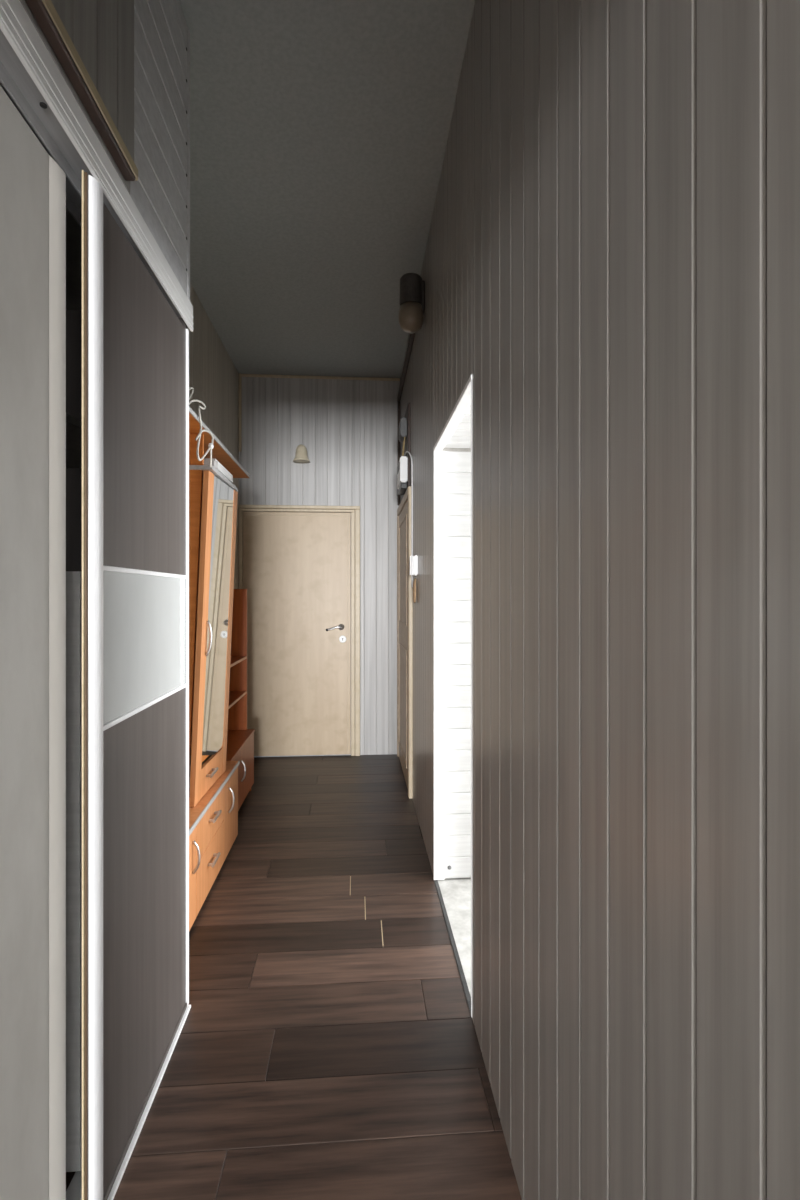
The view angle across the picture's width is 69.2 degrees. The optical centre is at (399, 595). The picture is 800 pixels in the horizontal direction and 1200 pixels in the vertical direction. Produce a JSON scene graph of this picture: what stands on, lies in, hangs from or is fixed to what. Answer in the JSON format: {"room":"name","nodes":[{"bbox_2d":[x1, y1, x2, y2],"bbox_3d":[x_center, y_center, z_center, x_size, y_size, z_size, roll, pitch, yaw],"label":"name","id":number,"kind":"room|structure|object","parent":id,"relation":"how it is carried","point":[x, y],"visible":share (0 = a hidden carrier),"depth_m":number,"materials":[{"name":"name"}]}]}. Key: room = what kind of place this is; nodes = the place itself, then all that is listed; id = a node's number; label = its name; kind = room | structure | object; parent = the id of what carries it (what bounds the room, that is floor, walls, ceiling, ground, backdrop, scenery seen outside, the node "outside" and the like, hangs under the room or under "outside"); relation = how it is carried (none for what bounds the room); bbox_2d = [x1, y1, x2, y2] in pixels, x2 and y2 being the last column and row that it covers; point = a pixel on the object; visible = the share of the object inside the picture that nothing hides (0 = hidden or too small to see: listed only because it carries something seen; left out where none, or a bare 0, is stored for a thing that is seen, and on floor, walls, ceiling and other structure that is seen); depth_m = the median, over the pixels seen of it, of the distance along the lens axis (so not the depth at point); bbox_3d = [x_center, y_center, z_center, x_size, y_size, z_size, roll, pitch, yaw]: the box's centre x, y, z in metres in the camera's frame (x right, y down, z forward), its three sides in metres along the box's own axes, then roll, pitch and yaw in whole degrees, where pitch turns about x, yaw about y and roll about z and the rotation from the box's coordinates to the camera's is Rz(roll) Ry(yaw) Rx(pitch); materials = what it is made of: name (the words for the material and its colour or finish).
{"room":"home hallway","nodes":[
{"label":"home hallway","id":0,"kind":"room"},
{"bbox_2d":[188,283,238,588],"bbox_3d":[-1.157,-0.245,2.000,0.108,3.100,5.400,0,0,-4],"label":"wall","id":1,"kind":"structure","parent":0,"point":[213,376],"depth_m":3.89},
{"bbox_2d":[189,433,237,806],"bbox_3d":[-0.978,0.102,2.681,0.346,1.571,0.526,0,0,-4],"label":"upper cabinet","id":2,"kind":"object","parent":1,"relation":"attached to","point":[213,498],"visible":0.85,"depth_m":2.54,"materials":[{"name":"orange wood"}]},
{"bbox_2d":[202,475,233,754],"bbox_3d":[-0.845,0.110,2.694,0.060,1.269,0.363,0,0,-3],"label":"mirror","id":3,"kind":"object","parent":2,"relation":"attached to","point":[222,510],"depth_m":2.69,"materials":[{"name":"silver mirror"}]},
{"bbox_2d":[204,458,232,482],"bbox_3d":[-0.871,-0.578,2.708,0.113,0.058,0.330,0,0,-4],"label":"box","id":4,"kind":"object","parent":2,"relation":"on","point":[215,463],"visible":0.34,"depth_m":2.61,"materials":[{"name":"white plastic"}]},
{"bbox_2d":[189,407,249,477],"bbox_3d":[-0.979,-0.693,2.600,0.332,0.018,1.530,0,0,-4],"label":"shelf","id":5,"kind":"object","parent":2,"relation":"on","point":[220,452],"visible":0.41,"depth_m":2.75,"materials":[{"name":"orange wood"}]},
{"bbox_2d":[189,387,213,466],"bbox_3d":[-0.798,-0.679,2.303,0.078,0.323,0.258,0,0,-4],"label":"clothes hanger","id":6,"kind":"object","parent":5,"relation":"hanging from","point":[198,436],"visible":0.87,"depth_m":2.27,"materials":[{"name":"white plastic"}]},
{"bbox_2d":[66,754,521,1199],"bbox_3d":[1.113,1.345,2.168,4.460,0.080,5.400,0,0,-4],"label":"floor","id":7,"kind":"structure","parent":0,"point":[327,1047],"depth_m":1.77,"materials":[{"name":"brown wood"}]},
{"bbox_2d":[0,0,193,1199],"bbox_3d":[-0.784,0.192,0.588,0.440,2.226,2.489,0,0,-4],"label":"wardrobe","id":8,"kind":"object","parent":7,"relation":"on","point":[95,319],"visible":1,"depth_m":1.17,"materials":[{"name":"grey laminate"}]},
{"bbox_2d":[19,0,189,299],"bbox_3d":[-0.773,-1.351,0.590,0.462,0.885,2.491,0,0,-4],"label":"upper cabinet","id":9,"kind":"object","parent":8,"relation":"on","point":[125,64],"visible":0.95,"depth_m":1.42,"materials":[{"name":"grey-brown wood panelling"},{"name":"brown wood trim"},{"name":"pale plastic"}]},
{"bbox_2d":[189,761,239,930],"bbox_3d":[-0.966,1.097,2.480,0.339,0.416,1.289,0,0,-4],"label":"base cabinet","id":10,"kind":"object","parent":7,"relation":"on","point":[213,822],"visible":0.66,"depth_m":2.56,"materials":[{"name":"brown wood"}]},
{"bbox_2d":[189,761,237,828],"bbox_3d":[-0.980,0.898,2.479,0.312,0.018,1.289,0,0,-4],"label":"countertop","id":11,"kind":"structure","parent":10,"relation":"on","point":[194,812],"depth_m":2.57,"materials":[{"name":"orange wood"}]},
{"bbox_2d":[226,589,254,810],"bbox_3d":[-1.062,0.629,3.428,0.289,1.352,0.934,0,0,-4],"label":"shelf unit","id":12,"kind":"object","parent":7,"relation":"on","point":[240,739],"visible":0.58,"depth_m":3.87,"materials":[{"name":"brown wood"}]},
{"bbox_2d":[226,729,254,760],"bbox_3d":[-1.080,0.904,3.508,0.264,0.018,0.772,0,0,-4],"label":"countertop","id":13,"kind":"structure","parent":12,"relation":"on","point":[236,739],"depth_m":3.59,"materials":[{"name":"brown wood"}]},
{"bbox_2d":[239,377,399,756],"bbox_3d":[-0.654,-0.245,4.791,1.323,3.100,0.108,0,0,-4],"label":"wall","id":14,"kind":"structure","parent":0,"point":[348,429],"depth_m":4.76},
{"bbox_2d":[239,373,241,451],"bbox_3d":[-1.290,-1.479,4.678,0.022,0.628,0.022,0,0,-4],"label":"trim","id":15,"kind":"structure","parent":14,"relation":"attached to","point":[240,376],"depth_m":4.67,"materials":[{"name":"grey wood"}]},
{"bbox_2d":[238,505,359,755],"bbox_3d":[-0.816,0.285,4.690,0.983,2.039,0.084,0,0,-4],"label":"door","id":16,"kind":"structure","parent":14,"relation":"in","point":[299,565],"depth_m":4.70,"materials":[{"name":"wood"}]},
{"bbox_2d":[293,444,309,462],"bbox_3d":[-0.792,-1.148,4.659,0.136,0.136,0.136,0,0,-4],"label":"wall lamp","id":17,"kind":"object","parent":14,"relation":"attached to","point":[301,456],"visible":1,"depth_m":4.62,"materials":[{"name":"beige glass"}]},
{"bbox_2d":[241,374,399,380],"bbox_3d":[-0.640,-1.782,4.730,1.283,0.022,0.014,0,0,-4],"label":"trim","id":18,"kind":"structure","parent":14,"relation":"attached to","point":[242,375],"depth_m":4.72,"materials":[{"name":"grey wood"}]},
{"bbox_2d":[179,0,474,377],"bbox_3d":[-0.452,-1.845,2.052,1.323,0.100,5.400,0,0,-4],"label":"ceiling","id":19,"kind":"structure","parent":0,"point":[319,129],"depth_m":2.42,"materials":[{"name":"grey paint"}]},
{"bbox_2d":[444,448,470,877],"bbox_3d":[0.473,0.005,2.750,0.549,2.600,0.135,0,0,-4],"label":"wall","id":20,"kind":"structure","parent":0,"point":[457,464],"depth_m":2.67,"materials":[{"name":"white plastic"}]},
{"bbox_2d":[444,403,470,447],"bbox_3d":[0.507,-0.740,2.249,0.557,0.120,0.900,0,0,-4],"label":"ceiling","id":21,"kind":"structure","parent":0,"point":[461,436],"depth_m":2.44,"materials":[{"name":"white paint"}]},
{"bbox_2d":[400,0,799,1199],"bbox_3d":[0.254,-0.245,2.104,0.108,3.100,5.400,0,0,-4],"label":"wall","id":22,"kind":"structure","parent":0,"point":[611,262],"depth_m":0.75,"materials":[{"name":"grey wood"}]},
{"bbox_2d":[398,402,399,505],"bbox_3d":[-0.009,-1.169,4.768,0.022,0.849,0.032,0,0,-4],"label":"conduit","id":23,"kind":"object","parent":22,"relation":"attached to","point":[398,402],"visible":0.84,"depth_m":4.75,"materials":[{"name":"black plastic"}]},
{"bbox_2d":[399,417,406,455],"bbox_3d":[0.013,-1.086,4.129,0.046,0.278,0.313,0,0,-4],"label":"junction box","id":24,"kind":"object","parent":22,"relation":"attached to","point":[403,422],"visible":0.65,"depth_m":3.98,"materials":[{"name":"grey plastic"}]},
{"bbox_2d":[397,486,412,798],"bbox_3d":[0.031,0.299,4.242,0.036,2.012,1.023,0,0,-4],"label":"door","id":25,"kind":"structure","parent":22,"relation":"in","point":[404,589],"depth_m":4.04,"materials":[{"name":"beige wood"}]},
{"bbox_2d":[401,402,409,500],"bbox_3d":[0.037,-1.010,4.204,0.014,0.570,0.660,0,0,-4],"label":"board","id":26,"kind":"object","parent":22,"relation":"attached to","point":[407,414],"visible":0.34,"depth_m":3.93,"materials":[{"name":"black plastic"}]},
{"bbox_2d":[397,456,406,494],"bbox_3d":[0.013,-0.838,4.072,0.054,0.215,0.320,0,0,-4],"label":"meter","id":27,"kind":"object","parent":26,"relation":"attached to","point":[402,465],"visible":0.99,"depth_m":3.92,"materials":[{"name":"white plastic"}]},
{"bbox_2d":[397,333,414,401],"bbox_3d":[0.051,-1.617,3.949,0.023,0.045,1.668,0,0,-4],"label":"conduit","id":28,"kind":"object","parent":22,"relation":"attached to","point":[411,338],"visible":0.58,"depth_m":4.03,"materials":[{"name":"black plastic"}]},
{"bbox_2d":[404,451,412,586],"bbox_3d":[0.052,-0.522,3.876,0.018,0.935,0.378,0,0,-7],"label":"cable","id":29,"kind":"object","parent":22,"relation":"attached to","point":[406,451],"visible":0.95,"depth_m":3.69,"materials":[{"name":"white plastic"}]},
{"bbox_2d":[398,273,424,333],"bbox_3d":[0.060,-1.538,3.063,0.136,0.285,0.134,0,0,-4],"label":"wall lamp","id":30,"kind":"object","parent":22,"relation":"attached to","point":[412,286],"visible":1,"depth_m":3.01,"materials":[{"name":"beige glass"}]},
{"bbox_2d":[410,554,417,576],"bbox_3d":[0.077,-0.180,3.455,0.044,0.130,0.140,0,0,-4],"label":"intercom","id":31,"kind":"object","parent":22,"relation":"attached to","point":[413,559],"visible":1,"depth_m":3.40,"materials":[{"name":"white plastic"}]},
{"bbox_2d":[413,578,416,602],"bbox_3d":[0.089,-0.032,3.458,0.018,0.148,0.080,0,0,-4],"label":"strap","id":32,"kind":"object","parent":22,"relation":"attached to","point":[415,579],"visible":1,"depth_m":3.43,"materials":[{"name":"beige leather"}]},
{"bbox_2d":[433,374,471,1016],"bbox_3d":[0.211,0.309,2.236,0.050,1.991,0.887,0,0,-4],"label":"trim","id":33,"kind":"structure","parent":22,"relation":"attached to","point":[465,398],"depth_m":2.66,"materials":[{"name":"white plastic"}]},
{"bbox_2d":[434,880,470,1013],"bbox_3d":[0.197,1.304,2.233,0.016,0.005,0.858,0,0,-4],"label":"trim","id":34,"kind":"structure","parent":22,"relation":"attached to","point":[456,954],"depth_m":2.14,"materials":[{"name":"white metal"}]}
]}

